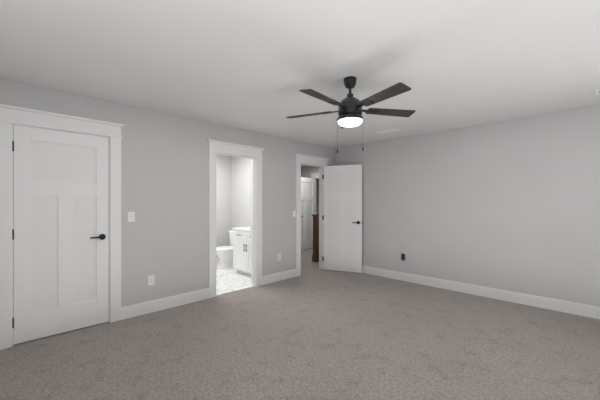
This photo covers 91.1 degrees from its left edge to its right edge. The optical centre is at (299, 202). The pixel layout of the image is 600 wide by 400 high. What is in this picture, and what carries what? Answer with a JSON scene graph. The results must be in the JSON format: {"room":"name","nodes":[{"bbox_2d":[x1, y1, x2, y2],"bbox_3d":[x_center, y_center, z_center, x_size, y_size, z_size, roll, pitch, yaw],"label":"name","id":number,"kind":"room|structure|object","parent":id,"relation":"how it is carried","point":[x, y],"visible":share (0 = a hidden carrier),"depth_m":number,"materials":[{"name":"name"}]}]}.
{"room":"empty bedroom","nodes":[
{"label":"empty bedroom","id":0,"kind":"room"},
{"bbox_2d":[0,79,333,306],"bbox_3d":[-1.192,0.100,4.253,0.120,2.440,5.470,0,0,45],"label":"wall","id":1,"kind":"structure","parent":0,"point":[165,188],"depth_m":3.73,"materials":[{"name":"grey paint"}]},
{"bbox_2d":[12,125,108,343],"bbox_3d":[-2.394,0.293,2.995,0.765,2.030,0.139,0,0,-45],"label":"closet door","id":2,"kind":"structure","parent":1,"relation":"in","point":[60,234],"depth_m":2.95,"materials":[{"name":"white paint"}]},
{"bbox_2d":[0,104,123,349],"bbox_3d":[-2.404,0.217,3.012,0.160,2.206,1.038,0,0,45],"label":"trim","id":3,"kind":"structure","parent":1,"relation":"attached to","point":[11,116],"depth_m":2.79,"materials":[{"name":"white paint"}]},
{"bbox_2d":[128,212,134,221],"bbox_3d":[-1.947,0.160,3.403,0.014,0.116,0.072,0,0,45],"label":"light switch","id":4,"kind":"object","parent":1,"relation":"attached to","point":[131,216],"visible":1,"depth_m":3.40,"materials":[{"name":"white plastic"}]},
{"bbox_2d":[148,275,153,285],"bbox_3d":[-1.796,0.935,3.557,0.009,0.116,0.072,0,0,45],"label":"electrical outlet","id":5,"kind":"object","parent":1,"relation":"attached to","point":[151,280],"visible":1,"depth_m":3.56,"materials":[{"name":"white plastic"}]},
{"bbox_2d":[121,288,208,319],"bbox_3d":[-1.643,1.250,3.707,0.015,0.140,1.072,0,0,45],"label":"baseboard","id":6,"kind":"structure","parent":1,"relation":"attached to","point":[147,307],"depth_m":3.64,"materials":[{"name":"white paint"}]},
{"bbox_2d":[207,139,263,297],"bbox_3d":[-0.986,0.222,4.458,0.200,2.196,0.968,0,0,45],"label":"door frame","id":7,"kind":"structure","parent":1,"relation":"attached to","point":[254,154],"depth_m":4.56,"materials":[{"name":"white paint"}]},
{"bbox_2d":[262,269,295,284],"bbox_3d":[-0.342,1.250,5.008,0.015,0.140,0.772,0,0,45],"label":"baseboard","id":8,"kind":"structure","parent":1,"relation":"attached to","point":[275,277],"depth_m":4.98,"materials":[{"name":"white paint"}]},
{"bbox_2d":[295,153,329,276],"bbox_3d":[0.198,0.217,5.643,0.200,2.206,0.938,0,0,45],"label":"door frame","id":9,"kind":"structure","parent":1,"relation":"attached to","point":[309,160],"depth_m":5.47,"materials":[{"name":"white paint"}]},
{"bbox_2d":[324,164,361,272],"bbox_3d":[0.812,0.293,5.665,0.756,2.030,0.139,0,0,22],"label":"bedroom door","id":10,"kind":"structure","parent":9,"relation":"attached to","point":[342,217],"depth_m":5.64,"materials":[{"name":"white paint"}]},
{"bbox_2d":[216,154,230,256],"bbox_3d":[-2.468,0.100,5.791,0.100,2.440,2.500,0,0,45],"label":"wall","id":11,"kind":"structure","parent":0,"point":[223,195],"depth_m":6.50,"materials":[{"name":"grey paint"}]},
{"bbox_2d":[216,263,254,295],"bbox_3d":[-1.690,1.316,5.084,2.000,0.008,2.400,0,0,45],"label":"floor","id":12,"kind":"structure","parent":0,"point":[229,280],"depth_m":4.92,"materials":[{"name":"tile"}]},
{"bbox_2d":[216,230,232,268],"bbox_3d":[-1.456,0.953,6.025,0.444,0.735,0.690,0,0,45],"label":"toilet","id":13,"kind":"object","parent":12,"relation":"on","point":[224,254],"visible":0.44,"depth_m":5.87,"materials":[{"name":"white ceramic"}]},
{"bbox_2d":[232,227,250,275],"bbox_3d":[-0.775,0.788,5.433,0.890,1.048,0.580,0,0,45],"label":"bathroom vanity","id":14,"kind":"object","parent":12,"relation":"on","point":[242,250],"visible":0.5,"depth_m":5.36,"materials":[{"name":"white wood"}]},
{"bbox_2d":[231,156,250,229],"bbox_3d":[-1.308,0.100,6.470,3.180,2.440,0.100,0,0,45],"label":"wall","id":15,"kind":"structure","parent":0,"point":[240,191],"depth_m":6.38,"materials":[{"name":"grey paint"}]},
{"bbox_2d":[0,248,599,399],"bbox_3d":[0.255,1.360,4.695,8.100,0.080,8.300,0,0,45],"label":"floor","id":16,"kind":"structure","parent":0,"point":[313,331],"depth_m":2.64,"materials":[{"name":"grey carpet"}]},
{"bbox_2d":[312,213,318,261],"bbox_3d":[0.862,0.772,7.127,0.128,1.095,1.567,0,0,45],"label":"stair railing","id":17,"kind":"object","parent":16,"relation":"on","point":[315,256],"visible":0.25,"depth_m":6.58,"materials":[{"name":"brown wood"}]},
{"bbox_2d":[0,0,599,166],"bbox_3d":[0.255,-1.160,4.695,8.100,0.080,8.300,0,0,45],"label":"ceiling","id":18,"kind":"structure","parent":0,"point":[254,65],"depth_m":2.27,"materials":[{"name":"white paint"}]},
{"bbox_2d":[286,76,415,153],"bbox_3d":[0.431,-0.783,2.627,1.218,0.673,1.179,0,0,45],"label":"ceiling fan","id":19,"kind":"object","parent":18,"relation":"hanging from","point":[350,109],"visible":1,"depth_m":2.57,"materials":[{"name":"black metal"}]},
{"bbox_2d":[375,128,400,133],"bbox_3d":[1.372,-1.115,4.582,0.360,0.010,0.160,0,0,45],"label":"ceiling vent","id":20,"kind":"object","parent":18,"relation":"in","point":[388,131],"visible":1,"depth_m":4.58,"materials":[{"name":"white metal"}]},
{"bbox_2d":[596,85,599,94],"bbox_3d":[3.048,-1.115,2.821,0.300,0.010,0.300,0,0,45],"label":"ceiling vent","id":21,"kind":"object","parent":18,"relation":"in","point":[597,90],"visible":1,"depth_m":2.91,"materials":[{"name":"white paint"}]},
{"bbox_2d":[301,166,318,177],"bbox_3d":[0.750,0.100,8.443,3.300,2.440,0.100,0,0,45],"label":"wall","id":22,"kind":"structure","parent":0,"point":[306,171],"depth_m":8.87,"materials":[{"name":"grey paint"}]},
{"bbox_2d":[301,177,314,249],"bbox_3d":[0.177,0.293,8.402,0.139,2.030,0.765,0,0,43],"label":"door","id":23,"kind":"structure","parent":22,"relation":"in","point":[307,198],"depth_m":8.42,"materials":[{"name":"white paint"}]},
{"bbox_2d":[310,172,318,212],"bbox_3d":[0.714,0.217,8.450,1.038,2.206,0.140,0,0,45],"label":"door frame","id":24,"kind":"structure","parent":22,"relation":"attached to","point":[315,176],"depth_m":8.72,"materials":[{"name":"white paint"}]},
{"bbox_2d":[317,179,318,213],"bbox_3d":[0.456,0.100,9.422,0.100,2.440,0.870,0,0,45],"label":"wall","id":25,"kind":"structure","parent":0,"point":[318,196],"depth_m":9.48,"materials":[{"name":"grey paint"}]},
{"bbox_2d":[334,105,599,306],"bbox_3d":[2.376,0.100,4.469,4.620,2.440,0.120,0,0,45],"label":"wall","id":26,"kind":"structure","parent":0,"point":[512,205],"depth_m":4.07,"materials":[{"name":"grey paint"}]},
{"bbox_2d":[362,265,599,318],"bbox_3d":[2.275,1.250,4.474,4.470,0.140,0.015,0,0,45],"label":"baseboard","id":27,"kind":"structure","parent":26,"relation":"attached to","point":[591,311],"depth_m":4.05,"materials":[{"name":"white paint"}]}
]}

